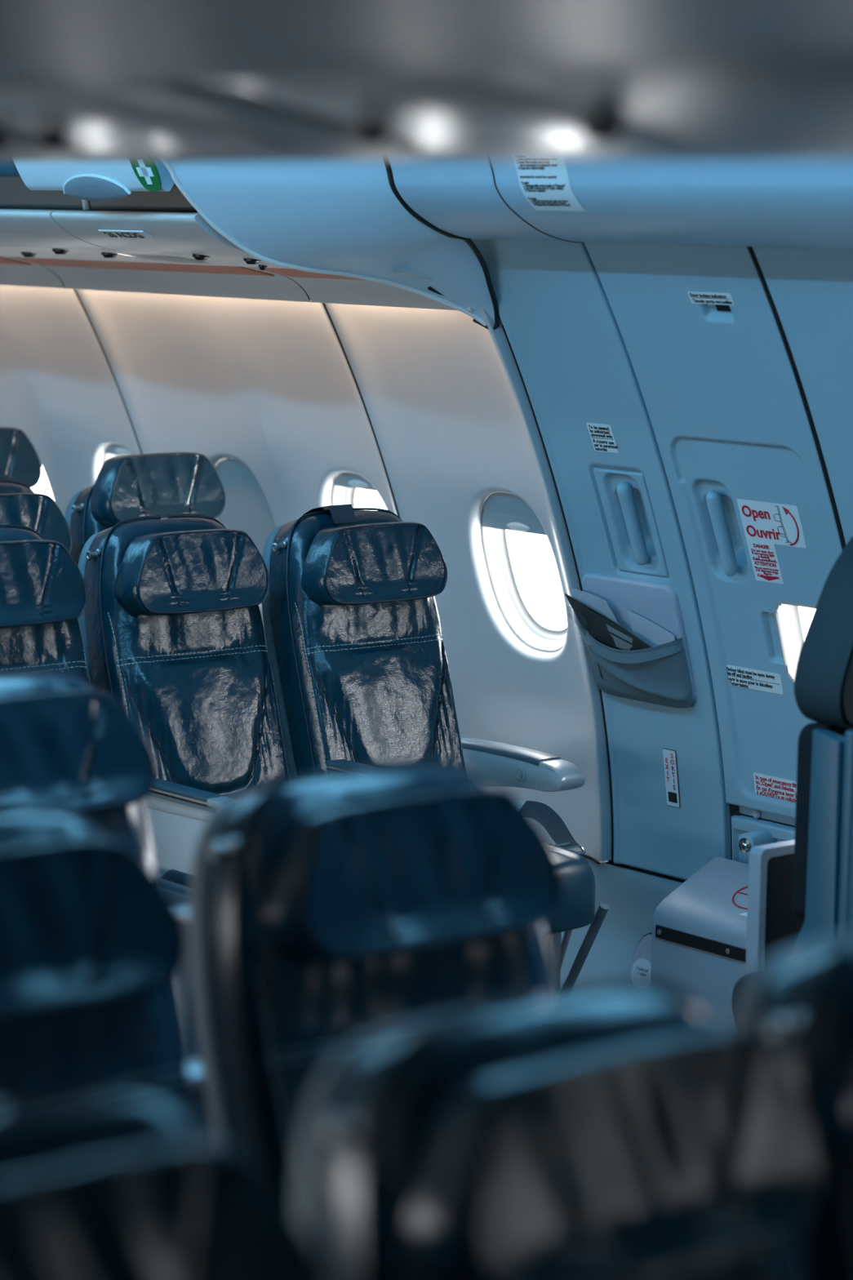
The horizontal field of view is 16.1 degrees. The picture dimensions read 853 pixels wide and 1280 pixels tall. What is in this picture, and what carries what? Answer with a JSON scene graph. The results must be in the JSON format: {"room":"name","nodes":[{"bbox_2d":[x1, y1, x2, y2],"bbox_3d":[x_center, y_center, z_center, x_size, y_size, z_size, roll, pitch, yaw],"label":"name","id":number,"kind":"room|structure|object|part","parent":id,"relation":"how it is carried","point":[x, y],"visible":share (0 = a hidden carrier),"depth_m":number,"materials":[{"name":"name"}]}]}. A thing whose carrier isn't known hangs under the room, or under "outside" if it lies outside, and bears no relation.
{"room":"aircraft cabin","nodes":[
{"label":"aircraft cabin","id":0,"kind":"room"},
{"bbox_2d":[0,161,115,250],"bbox_3d":[-1.684,-1.281,7.919,0.350,0.462,2.650,-6,10,-39],"label":"bin","id":1,"kind":"object","parent":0,"point":[26,220],"visible":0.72,"depth_m":7.08,"materials":[{"name":"grey plastic"}]},
{"bbox_3d":[-1.771,-1.354,7.835,0.120,0.297,2.620,-6,10,-39],"label":"bin door","id":2,"kind":"part","parent":1,"relation":"part of","materials":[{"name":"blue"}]},
{"bbox_2d":[0,246,168,263],"bbox_3d":[-1.506,-1.071,8.149,0.209,0.051,2.575,-6,10,-39],"label":"panel","id":3,"kind":"object","parent":1,"relation":"attached to","point":[5,251],"visible":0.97,"depth_m":7.38,"materials":[{"name":"white plastic"}]},
{"bbox_2d":[21,252,36,257],"bbox_3d":[-0.990,-0.960,7.530,0.040,0.013,0.040,-6,10,-39],"label":"light","id":4,"kind":"object","parent":3,"relation":"attached to","point":[25,254],"depth_m":7.52,"materials":[{"name":"black plastic"}]},
{"bbox_2d":[52,248,68,254],"bbox_3d":[-0.879,-0.933,7.260,0.040,0.013,0.040,-6,10,-39],"label":"light","id":5,"kind":"object","parent":3,"relation":"attached to","point":[59,251],"depth_m":7.25,"materials":[{"name":"black plastic"}]},
{"bbox_2d":[101,252,117,257],"bbox_3d":[-0.751,-0.911,7.160,0.040,0.013,0.040,-6,10,-39],"label":"light","id":6,"kind":"object","parent":3,"relation":"attached to","point":[106,255],"depth_m":7.15,"materials":[{"name":"black plastic"}]},
{"bbox_2d":[0,256,473,311],"bbox_3d":[-1.068,-0.972,7.948,0.201,0.092,3.460,-6,10,-39],"label":"light strip","id":7,"kind":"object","parent":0,"point":[277,286],"depth_m":7.36,"materials":[{"name":"white plastic"}]},
{"bbox_2d":[0,284,611,862],"bbox_3d":[-0.588,-0.299,7.950,0.485,1.364,2.742,-6,10,-39],"label":"wall","id":8,"kind":"structure","parent":0,"point":[453,428],"depth_m":7.40,"materials":[{"name":"grey plastic"}]},
{"bbox_2d":[0,256,31,265],"bbox_3d":[-1.636,-1.102,8.562,0.105,0.036,1.770,-6,10,-39],"label":"trim","id":9,"kind":"structure","parent":8,"relation":"attached to","point":[2,260],"depth_m":7.91,"materials":[{"name":"brown"}]},
{"bbox_2d":[102,443,133,463],"bbox_3d":[-0.795,-0.360,8.452,0.155,0.402,0.296,-6,10,-39],"label":"window","id":10,"kind":"structure","parent":8,"relation":"in","point":[113,450],"depth_m":8.41,"materials":[{"name":"grey"}]},
{"bbox_2d":[104,444,133,455],"bbox_3d":[-0.846,-0.527,8.384,0.016,0.032,0.190,-6,10,-39],"label":"blind","id":11,"kind":"object","parent":10,"relation":"attached to","point":[112,449],"depth_m":8.40,"materials":[{"name":"grey plastic"}]},
{"bbox_3d":[-0.841,-0.521,8.376,0.009,0.022,0.086,-6,10,-39],"label":"blind handle","id":12,"kind":"part","parent":10,"relation":"part of","materials":[{"name":"white plastic"}]},
{"bbox_2d":[10,256,274,275],"bbox_3d":[-0.718,-0.929,7.453,0.105,0.036,1.010,-6,10,-39],"label":"trim","id":13,"kind":"structure","parent":8,"relation":"attached to","point":[169,267],"depth_m":7.41,"materials":[{"name":"brown"}]},
{"bbox_2d":[13,257,310,300],"bbox_3d":[-0.687,-0.902,7.483,0.196,0.087,1.075,-6,10,-39],"label":"trim","id":14,"kind":"structure","parent":8,"relation":"attached to","point":[13,258],"depth_m":7.13,"materials":[{"name":"black"}]},
{"bbox_2d":[215,457,275,556],"bbox_3d":[-0.453,-0.296,8.039,0.155,0.402,0.296,-6,10,-39],"label":"window","id":15,"kind":"structure","parent":8,"relation":"in","point":[247,510],"depth_m":8.01,"materials":[{"name":"grey plastic"}]},
{"bbox_2d":[255,266,364,279],"bbox_3d":[-0.217,-0.835,6.849,0.105,0.036,0.430,-6,10,-39],"label":"trim","id":16,"kind":"structure","parent":8,"relation":"attached to","point":[286,272],"depth_m":6.92,"materials":[{"name":"brown"}]},
{"bbox_2d":[73,288,622,867],"bbox_3d":[-0.759,-0.383,7.799,0.894,2.333,2.800,-6,10,-39],"label":"trim","id":17,"kind":"structure","parent":8,"relation":"attached to","point":[611,861],"depth_m":7.28,"materials":[{"name":"black plastic"}]},
{"bbox_2d":[331,472,375,507],"bbox_3d":[-0.126,-0.235,7.646,0.154,0.402,0.296,-6,10,-39],"label":"window","id":18,"kind":"structure","parent":8,"relation":"in","point":[345,485],"depth_m":7.64,"materials":[{"name":"grey"}]},
{"bbox_2d":[333,472,375,490],"bbox_3d":[-0.176,-0.399,7.579,0.017,0.039,0.201,-6,10,-39],"label":"blind","id":19,"kind":"object","parent":18,"relation":"attached to","point":[344,480],"depth_m":7.59,"materials":[{"name":"grey plastic"}]},
{"bbox_3d":[-0.172,-0.390,7.571,0.009,0.022,0.086,-6,10,-39],"label":"blind handle","id":20,"kind":"part","parent":18,"relation":"part of","materials":[{"name":"white plastic"}]},
{"bbox_2d":[427,286,443,295],"bbox_3d":[0.108,-0.904,6.707,0.260,0.450,0.007,-6,10,-39],"label":"trim","id":21,"kind":"structure","parent":8,"relation":"attached to","point":[429,288],"depth_m":6.65,"materials":[{"name":"black plastic"}]},
{"bbox_2d":[481,491,569,652],"bbox_3d":[0.247,-0.165,7.194,0.155,0.402,0.296,-6,10,-39],"label":"window","id":22,"kind":"structure","parent":8,"relation":"in","point":[502,512],"depth_m":7.28,"materials":[{"name":"grey plastic"}]},
{"bbox_2d":[481,492,546,535],"bbox_3d":[0.204,-0.302,7.137,0.038,0.093,0.260,-6,10,-39],"label":"blind","id":23,"kind":"object","parent":22,"relation":"attached to","point":[500,510],"depth_m":7.15,"materials":[{"name":"grey plastic"}]},
{"bbox_3d":[0.216,-0.267,7.140,0.009,0.023,0.086,-6,10,-39],"label":"blind handle","id":24,"kind":"part","parent":22,"relation":"part of","materials":[{"name":"white plastic"}]},
{"bbox_2d":[581,573,696,708],"bbox_3d":[0.472,0.002,6.860,0.102,0.289,0.322,-6,10,-39],"label":"pocket","id":25,"kind":"object","parent":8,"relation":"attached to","point":[662,674],"visible":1,"depth_m":6.80,"materials":[{"name":"blue"}]},
{"bbox_2d":[568,587,619,625],"bbox_3d":[0.405,-0.038,6.894,0.048,0.150,0.183,-6,11,-42],"label":"paper sheet","id":26,"kind":"object","parent":25,"relation":"in","point":[596,603],"visible":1,"depth_m":6.89,"materials":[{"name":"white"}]},
{"bbox_2d":[564,593,644,642],"bbox_3d":[0.437,-0.004,6.878,0.279,0.185,0.059,8,11,42],"label":"magazine","id":27,"kind":"object","parent":25,"relation":"in","point":[576,605],"visible":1,"depth_m":6.93,"materials":[{"name":"grey paper"}]},
{"bbox_2d":[582,606,651,679],"bbox_3d":[0.451,0.023,6.854,0.072,0.181,0.208,-7,11,-43],"label":"card","id":28,"kind":"object","parent":25,"relation":"in","point":[604,631],"visible":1,"depth_m":6.86,"materials":[{"name":"grey"}]},
{"bbox_2d":[627,610,675,647],"bbox_3d":[0.516,0.009,6.797,0.136,0.141,0.040,9,11,43],"label":"leaflet","id":29,"kind":"object","parent":25,"relation":"in","point":[650,633],"visible":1,"depth_m":6.80,"materials":[{"name":"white paper"}]},
{"bbox_2d":[389,160,566,241],"bbox_3d":[0.093,-1.044,6.223,0.410,0.437,0.321,-6,10,-39],"label":"ceiling","id":30,"kind":"structure","parent":0,"point":[459,197],"depth_m":6.22,"materials":[{"name":"blue"}]},
{"bbox_2d":[470,238,731,879],"bbox_3d":[0.371,-0.208,6.713,0.586,1.563,0.368,-6,10,-39],"label":"wall","id":31,"kind":"structure","parent":0,"point":[556,313],"depth_m":6.73,"materials":[{"name":"blue"}]},
{"bbox_2d":[162,160,494,325],"bbox_3d":[-0.226,-0.930,6.438,0.889,0.534,0.365,-2,9,-22],"label":"end cap","id":32,"kind":"object","parent":31,"relation":"attached to","point":[340,218],"visible":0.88,"depth_m":6.42,"materials":[{"name":"blue"}]},
{"bbox_2d":[383,160,499,330],"bbox_3d":[0.026,-0.911,6.462,0.104,0.515,0.514,6,9,31],"label":"trim","id":33,"kind":"structure","parent":31,"relation":"attached to","point":[388,166],"depth_m":6.47,"materials":[{"name":"black rubber"}]},
{"bbox_2d":[488,160,582,242],"bbox_3d":[0.188,-1.024,6.093,0.393,0.441,0.006,-6,10,-39],"label":"trim","id":34,"kind":"structure","parent":31,"relation":"attached to","point":[491,165],"depth_m":6.11,"materials":[{"name":"black"}]},
{"bbox_2d":[502,325,613,857],"bbox_3d":[0.305,-0.095,6.926,0.382,1.254,0.008,-6,10,-39],"label":"trim","id":35,"kind":"structure","parent":31,"relation":"attached to","point":[503,327],"depth_m":6.94,"materials":[{"name":"black rubber"}]},
{"bbox_2d":[586,422,618,453],"bbox_3d":[0.389,-0.446,6.661,0.029,0.064,0.080,-6,10,-39],"label":"sticker","id":36,"kind":"object","parent":31,"relation":"attached to","point":[602,436],"visible":1,"depth_m":6.66,"materials":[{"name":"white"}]},
{"bbox_2d":[593,466,669,577],"bbox_3d":[0.472,-0.266,6.746,0.141,0.239,0.162,-6,10,-39],"label":"handle","id":37,"kind":"object","parent":31,"relation":"attached to","point":[624,496],"visible":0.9,"depth_m":6.74,"materials":[{"name":"blue"}]},
{"bbox_3d":[0.459,-0.259,6.723,0.091,0.190,0.033,-6,10,-39],"label":"handle","id":38,"kind":"part","parent":37,"relation":"part of","materials":[{"name":"blue"}]},
{"bbox_2d":[662,747,680,808],"bbox_3d":[0.561,0.316,6.921,0.023,0.136,0.045,-6,10,-39],"label":"exit sign","id":39,"kind":"object","parent":31,"relation":"attached to","point":[669,756],"visible":1,"depth_m":6.92,"materials":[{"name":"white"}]},
{"bbox_2d":[604,804,795,882],"bbox_3d":[-0.101,-0.184,7.276,0.585,1.868,4.700,-6,10,-39],"label":"trim","id":40,"kind":"structure","parent":31,"relation":"attached to","point":[734,809],"depth_m":6.84,"materials":[{"name":"black"}]},
{"bbox_2d":[584,242,842,818],"bbox_3d":[0.645,-0.257,6.365,0.565,1.358,0.482,-6,10,-39],"label":"door","id":41,"kind":"structure","parent":31,"relation":"in","point":[717,383],"depth_m":6.37,"materials":[{"name":"blue"}]},
{"bbox_2d":[688,291,733,305],"bbox_3d":[0.578,-0.694,6.139,0.015,0.025,0.123,-6,10,-39],"label":"sticker","id":42,"kind":"object","parent":41,"relation":"attached to","point":[695,297],"visible":1,"depth_m":6.14,"materials":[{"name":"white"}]},
{"bbox_3d":[0.636,-0.229,6.506,0.091,0.189,0.033,-6,10,-39],"label":"handle","id":43,"kind":"part","parent":41,"relation":"part of","materials":[{"name":"blue"}]},
{"bbox_2d":[726,664,783,694],"bbox_3d":[0.716,0.087,6.629,0.014,0.048,0.178,-6,10,-39],"label":"sticker","id":44,"kind":"object","parent":41,"relation":"attached to","point":[750,678],"visible":1,"depth_m":6.62,"materials":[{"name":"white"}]},
{"bbox_2d":[736,498,807,583],"bbox_3d":[0.741,-0.205,6.399,0.068,0.180,0.177,-6,10,-39],"label":"door sign","id":45,"kind":"object","parent":41,"relation":"attached to","point":[766,525],"visible":1,"depth_m":6.41,"materials":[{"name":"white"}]},
{"bbox_2d":[753,772,796,802],"bbox_3d":[0.793,0.330,6.644,0.009,0.049,0.200,-6,10,-39],"label":"sticker","id":46,"kind":"object","parent":41,"relation":"attached to","point":[782,788],"visible":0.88,"depth_m":6.67,"materials":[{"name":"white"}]},
{"bbox_2d":[774,600,816,683],"bbox_3d":[0.849,0.016,6.439,0.094,0.188,0.232,-6,10,-39],"label":"window","id":47,"kind":"structure","parent":41,"relation":"attached to","point":[788,622],"depth_m":6.52,"materials":[{"name":"grey glass"}]},
{"bbox_2d":[731,805,795,864],"bbox_3d":[0.822,0.597,6.645,0.120,0.412,0.482,-6,10,-39],"label":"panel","id":48,"kind":"structure","parent":31,"relation":"attached to","point":[748,833],"depth_m":6.71,"materials":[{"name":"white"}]},
{"bbox_2d":[560,857,683,991],"bbox_3d":[1.923,1.004,5.344,0.099,0.378,13.700,-6,10,-39],"label":"floor","id":49,"kind":"structure","parent":0,"point":[633,897],"depth_m":7.12,"materials":[{"name":"blue"}]},
{"bbox_2d":[626,932,652,982],"bbox_3d":[0.509,0.763,7.036,0.040,0.168,0.108,-6,10,-39],"label":"plate","id":50,"kind":"object","parent":49,"relation":"attached to","point":[639,970],"visible":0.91,"depth_m":7.04,"materials":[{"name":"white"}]},
{"bbox_2d":[490,159,852,248],"bbox_3d":[2.971,-0.503,2.748,0.410,0.437,8.760,-6,10,-39],"label":"ceiling","id":51,"kind":"structure","parent":0,"point":[795,203],"depth_m":5.68,"materials":[{"name":"blue"}]},
{"bbox_2d":[513,160,586,211],"bbox_3d":[0.242,-0.902,5.960,0.068,0.110,0.150,-6,10,-39],"label":"instruction sticker","id":52,"kind":"object","parent":51,"relation":"attached to","point":[544,184],"visible":0.91,"depth_m":5.96,"materials":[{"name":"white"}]},
{"bbox_2d":[751,246,852,544],"bbox_3d":[3.447,0.369,3.003,0.581,1.563,8.339,-6,10,-39],"label":"wall","id":53,"kind":"structure","parent":0,"point":[811,289],"depth_m":5.97,"materials":[{"name":"blue"}]},
{"bbox_2d":[746,246,846,550],"bbox_3d":[0.788,-0.222,6.167,0.542,1.336,0.012,-6,10,-39],"label":"trim","id":54,"kind":"structure","parent":53,"relation":"attached to","point":[750,249],"depth_m":6.10,"materials":[{"name":"black rubber"}]},
{"bbox_3d":[-0.533,-0.980,3.002,6.100,0.020,13.700,-6,10,-39],"label":"ceiling","id":55,"kind":"structure","parent":0,"visible":0},
{"bbox_2d":[0,0,852,162],"bbox_3d":[-0.764,-0.745,3.109,1.741,0.464,9.100,-6,10,-39],"label":"bin","id":56,"kind":"object","parent":55,"relation":"attached to","point":[81,80],"visible":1,"depth_m":2.63,"materials":[{"name":"grey plastic"}]},
{"bbox_2d":[0,133,12,147],"bbox_3d":[-0.503,-0.587,3.546,0.034,0.018,0.034,-6,10,-39],"label":"light","id":57,"kind":"object","parent":56,"relation":"attached to","point":[5,139],"depth_m":3.54,"materials":[{"name":"black plastic"}]},
{"bbox_3d":[-0.705,-0.643,3.664,0.335,0.095,0.550,-6,10,-39],"label":"service panel","id":58,"kind":"part","parent":56,"relation":"part of","materials":[{"name":"grey plastic"}]},
{"bbox_2d":[35,130,68,146],"bbox_3d":[-0.427,-0.573,3.454,0.038,0.018,0.038,-6,10,-39],"label":"light","id":59,"kind":"object","parent":56,"relation":"attached to","point":[46,138],"depth_m":3.44,"materials":[{"name":"black plastic"}]},
{"bbox_3d":[-0.389,-0.583,3.281,0.335,0.095,0.410,-6,10,-39],"label":"service panel","id":60,"kind":"part","parent":56,"relation":"part of","materials":[{"name":"grey plastic"}]},
{"bbox_3d":[-0.189,-0.546,3.041,0.335,0.095,0.180,-6,10,-39],"label":"service panel","id":61,"kind":"part","parent":56,"relation":"part of","materials":[{"name":"grey plastic"}]},
{"bbox_2d":[351,124,393,143],"bbox_3d":[-0.054,-0.502,3.003,0.041,0.018,0.041,-6,10,-39],"label":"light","id":62,"kind":"object","parent":56,"relation":"attached to","point":[364,133],"depth_m":2.99,"materials":[{"name":"black plastic"}]},
{"bbox_3d":[0.001,-0.510,2.811,0.335,0.095,0.380,-6,10,-39],"label":"service panel","id":63,"kind":"part","parent":56,"relation":"part of","materials":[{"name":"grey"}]},
{"bbox_2d":[582,120,626,141],"bbox_3d":[0.162,-0.462,2.743,0.041,0.018,0.041,-6,10,-39],"label":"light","id":64,"kind":"object","parent":56,"relation":"attached to","point":[596,130],"depth_m":2.73,"materials":[{"name":"black plastic"}]},
{"bbox_3d":[0.387,-0.438,2.345,0.335,0.095,0.800,-6,10,-39],"label":"service panel","id":65,"kind":"part","parent":56,"relation":"part of","materials":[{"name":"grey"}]},
{"bbox_3d":[-0.438,1.402,3.452,6.250,0.020,13.700,-6,10,-39],"label":"floor","id":66,"kind":"structure","parent":0,"visible":0},
{"bbox_2d":[0,426,41,488],"bbox_3d":[-1.093,0.079,8.104,0.416,1.272,0.787,-6,10,-39],"label":"seat","id":67,"kind":"object","parent":66,"relation":"on","point":[20,461],"visible":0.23,"depth_m":8.22,"materials":[{"name":"black leather"}]},
{"bbox_2d":[0,480,71,552],"bbox_3d":[-0.910,0.250,7.138,0.416,1.211,0.787,-6,10,-39],"label":"seat","id":68,"kind":"object","parent":66,"relation":"on","point":[20,504],"visible":0.16,"depth_m":7.24,"materials":[{"name":"blue leather"}]},
{"bbox_3d":[-1.030,0.013,7.257,0.408,0.769,0.320,-6,10,-39],"label":"backrest","id":69,"kind":"part","parent":68,"relation":"part of","materials":[{"name":"blue leather"}]},
{"bbox_2d":[0,524,189,906],"bbox_3d":[-0.760,0.396,6.128,0.416,1.211,0.787,-6,10,-39],"label":"seat","id":70,"kind":"object","parent":66,"relation":"on","point":[43,592],"visible":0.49,"depth_m":6.22,"materials":[{"name":"blue leather"}]},
{"bbox_3d":[-0.880,0.159,6.247,0.408,0.769,0.320,-6,10,-39],"label":"backrest","id":71,"kind":"part","parent":70,"relation":"part of","materials":[{"name":"blue leather"}]},
{"bbox_2d":[160,878,189,906],"bbox_3d":[-0.674,0.575,6.044,0.416,0.152,0.508,-6,10,-39],"label":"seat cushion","id":72,"kind":"object","parent":70,"relation":"on","point":[179,894],"depth_m":6.05,"materials":[{"name":"blue leather"}]},
{"bbox_2d":[0,668,200,1060],"bbox_3d":[-0.394,0.674,4.195,0.613,1.211,0.791,-5,10,-36],"label":"seat","id":73,"kind":"object","parent":66,"relation":"on","point":[65,742],"visible":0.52,"depth_m":4.27,"materials":[{"name":"black leather"}]},
{"bbox_3d":[-0.364,0.590,4.619,0.042,0.356,0.065,-6,10,-39],"label":"armrest","id":74,"kind":"part","parent":73,"relation":"part of","materials":[{"name":"blue"}]},
{"bbox_2d":[0,806,212,1129],"bbox_3d":[-0.283,0.815,3.113,0.578,1.211,0.794,-5,10,-35],"label":"seat","id":75,"kind":"object","parent":66,"relation":"on","point":[93,944],"visible":0.62,"depth_m":3.20,"materials":[{"name":"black leather"}]},
{"bbox_3d":[-0.276,0.677,3.542,0.042,0.356,0.065,-6,10,-39],"label":"armrest","id":76,"kind":"part","parent":75,"relation":"part of","materials":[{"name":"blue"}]},
{"bbox_2d":[64,452,226,565],"bbox_3d":[-0.540,0.193,7.367,0.416,1.272,0.787,-6,10,-39],"label":"seat","id":77,"kind":"object","parent":66,"relation":"on","point":[127,486],"visible":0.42,"depth_m":7.40,"materials":[{"name":"blue leather"}]},
{"bbox_3d":[-0.661,-0.014,7.490,0.408,0.769,0.320,-6,10,-39],"label":"backrest","id":78,"kind":"part","parent":77,"relation":"part of","materials":[{"name":"blue leather"}]},
{"bbox_2d":[0,1086,323,1279],"bbox_3d":[-0.137,0.963,2.011,0.458,1.211,0.787,-6,10,-39],"label":"seat","id":79,"kind":"object","parent":66,"relation":"on","point":[108,1183],"visible":1,"depth_m":2.12,"materials":[{"name":"leather"}]},
{"bbox_3d":[-0.257,0.727,2.130,0.449,0.769,0.320,-6,10,-39],"label":"backrest","id":80,"kind":"part","parent":79,"relation":"part of","materials":[{"name":"blue leather"}]},
{"bbox_2d":[77,514,288,887],"bbox_3d":[-0.395,0.363,6.398,0.416,1.211,0.787,-6,10,-39],"label":"seat","id":81,"kind":"object","parent":66,"relation":"on","point":[171,623],"visible":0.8,"depth_m":6.43,"materials":[{"name":"leather"}]},
{"bbox_3d":[-0.517,0.538,6.298,0.037,0.380,0.400,-6,10,-39],"label":"panel","id":82,"kind":"part","parent":81,"relation":"part of","materials":[{"name":"grey plastic"}]},
{"bbox_2d":[161,869,190,887],"bbox_3d":[-0.310,0.543,6.315,0.416,0.152,0.508,-6,10,-39],"label":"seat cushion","id":83,"kind":"object","parent":81,"relation":"on","point":[181,877],"depth_m":6.25,"materials":[{"name":"blue leather"}]},
{"bbox_3d":[-0.507,0.340,6.261,0.040,0.053,0.422,-6,10,-39],"label":"armrest","id":84,"kind":"part","parent":81,"relation":"part of","materials":[{"name":"grey plastic"}]},
{"bbox_3d":[-0.527,0.326,6.283,0.045,0.012,0.360,-6,10,-39],"label":"lid","id":85,"kind":"part","parent":81,"relation":"part of","materials":[{"name":"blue plastic"}]},
{"bbox_2d":[188,760,562,1213],"bbox_3d":[0.097,0.780,3.404,0.458,1.211,0.787,-6,10,-39],"label":"seat","id":86,"kind":"object","parent":66,"relation":"on","point":[329,909],"visible":0.61,"depth_m":3.43,"materials":[{"name":"blue leather"}]},
{"bbox_2d":[262,504,608,991],"bbox_3d":[0.056,0.329,6.661,0.586,1.230,0.787,-6,10,-39],"label":"seat","id":87,"kind":"object","parent":66,"relation":"on","point":[357,657],"visible":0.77,"depth_m":6.64,"materials":[{"name":"blue leather"}]},
{"bbox_3d":[-0.130,0.103,6.727,0.408,0.769,0.320,-6,10,-39],"label":"backrest","id":88,"kind":"part","parent":87,"relation":"part of","materials":[{"name":"blue leather"}]},
{"bbox_3d":[0.184,0.305,6.911,0.066,0.115,0.454,-6,10,-39],"label":"armrest","id":89,"kind":"part","parent":87,"relation":"part of","materials":[{"name":"grey plastic"}]},
{"bbox_3d":[0.276,0.756,6.703,0.038,0.370,0.022,-6,10,-39],"label":"leg","id":90,"kind":"part","parent":87,"relation":"part of","materials":[{"name":"silver metal"}]},
{"bbox_2d":[542,843,595,934],"bbox_3d":[0.076,0.519,6.525,0.416,0.152,0.508,-6,10,-39],"label":"seat cushion","id":91,"kind":"object","parent":87,"relation":"on","point":[576,908],"depth_m":6.41,"materials":[{"name":"blue leather"}]},
{"bbox_2d":[293,981,826,1279],"bbox_3d":[0.265,0.924,2.339,0.458,1.211,0.787,-6,10,-39],"label":"seat","id":92,"kind":"object","parent":66,"relation":"on","point":[608,1131],"visible":1,"depth_m":2.38,"materials":[{"name":"leather"}]},
{"bbox_2d":[650,857,749,1028],"bbox_3d":[0.720,0.743,6.587,0.204,0.444,0.496,-6,10,-39],"label":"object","id":93,"kind":"object","parent":66,"relation":"on","point":[699,940],"visible":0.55,"depth_m":6.61,"materials":[{"name":"light grey plastic"},{"name":"black plastic"}]},
{"bbox_2d":[731,537,852,1017],"bbox_3d":[0.889,0.410,5.851,0.572,1.315,0.335,-6,10,-39],"label":"seat","id":94,"kind":"object","parent":66,"relation":"on","point":[801,889],"visible":0.59,"depth_m":5.61,"materials":[{"name":"blue"}]},
{"bbox_2d":[764,853,804,958],"bbox_3d":[0.793,0.537,5.978,0.364,0.264,0.012,-6,10,-39],"label":"cushion","id":95,"kind":"object","parent":94,"relation":"on","point":[782,926],"depth_m":5.88,"materials":[{"name":"black fabric"}]},
{"bbox_3d":[0.691,0.621,5.693,0.035,0.934,0.255,-6,10,-39],"label":"panel","id":96,"kind":"part","parent":94,"relation":"part of","materials":[{"name":"blue"}]},
{"bbox_2d":[792,722,852,919],"bbox_3d":[0.862,0.329,5.761,0.410,0.376,0.062,-6,10,-39],"label":"seat back","id":97,"kind":"object","parent":94,"relation":"on","point":[811,751],"depth_m":5.62,"materials":[{"name":"plastic"}]},
{"bbox_2d":[732,929,852,1279],"bbox_3d":[0.645,0.885,2.653,0.458,1.211,0.787,-6,10,-39],"label":"seat","id":98,"kind":"object","parent":66,"relation":"on","point":[798,1000],"visible":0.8,"depth_m":2.65,"materials":[{"name":"leather"}]},
{"bbox_3d":[-0.360,-0.670,3.193,5.218,0.728,13.700,-6,10,-39],"label":"trim","id":99,"kind":"structure","parent":0,"visible":0},
{"bbox_2d":[13,161,250,255],"bbox_3d":[-0.659,-1.074,6.684,0.350,0.432,0.570,-6,10,-39],"label":"bin","id":100,"kind":"object","parent":99,"relation":"attached to","point":[113,196],"visible":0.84,"depth_m":6.68,"materials":[{"name":"grey"}]},
{"bbox_3d":[-0.747,-1.132,6.602,0.120,0.297,0.540,-6,10,-39],"label":"bin door","id":101,"kind":"part","parent":100,"relation":"part of","materials":[{"name":"blue"}]},
{"bbox_2d":[97,229,155,239],"bbox_3d":[-0.671,-0.907,6.757,0.034,0.019,0.180,-6,10,-39],"label":"label","id":102,"kind":"object","parent":100,"relation":"attached to","point":[135,234],"visible":1,"depth_m":6.75,"materials":[{"name":"grey plastic"}]},
{"bbox_2d":[129,161,161,191],"bbox_3d":[-0.597,-0.996,6.428,0.047,0.084,0.086,-6,10,-39],"label":"sign","id":103,"kind":"object","parent":100,"relation":"attached to","point":[147,173],"visible":0.74,"depth_m":6.43,"materials":[{"name":"green plastic"}]},
{"bbox_2d":[104,250,288,270],"bbox_3d":[-0.498,-0.879,6.934,0.205,0.056,0.595,-6,10,-39],"label":"panel","id":104,"kind":"object","parent":100,"relation":"attached to","point":[238,260],"visible":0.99,"depth_m":6.95,"materials":[{"name":"white plastic"}]},
{"bbox_2d":[137,254,194,263],"bbox_3d":[-0.597,-0.890,7.066,0.123,0.017,0.243,-6,10,-39],"label":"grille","id":105,"kind":"object","parent":104,"relation":"attached to","point":[171,259],"depth_m":7.07,"materials":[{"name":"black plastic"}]},
{"bbox_2d":[192,254,209,260],"bbox_3d":[-0.509,-0.864,6.826,0.040,0.013,0.040,-6,10,-39],"label":"light","id":106,"kind":"object","parent":104,"relation":"attached to","point":[198,257],"depth_m":6.81,"materials":[{"name":"black plastic"}]},
{"bbox_2d":[243,257,261,264],"bbox_3d":[-0.389,-0.844,6.739,0.040,0.013,0.040,-6,10,-39],"label":"light","id":107,"kind":"object","parent":104,"relation":"attached to","point":[248,260],"depth_m":6.72,"materials":[{"name":"black plastic"}]}
]}

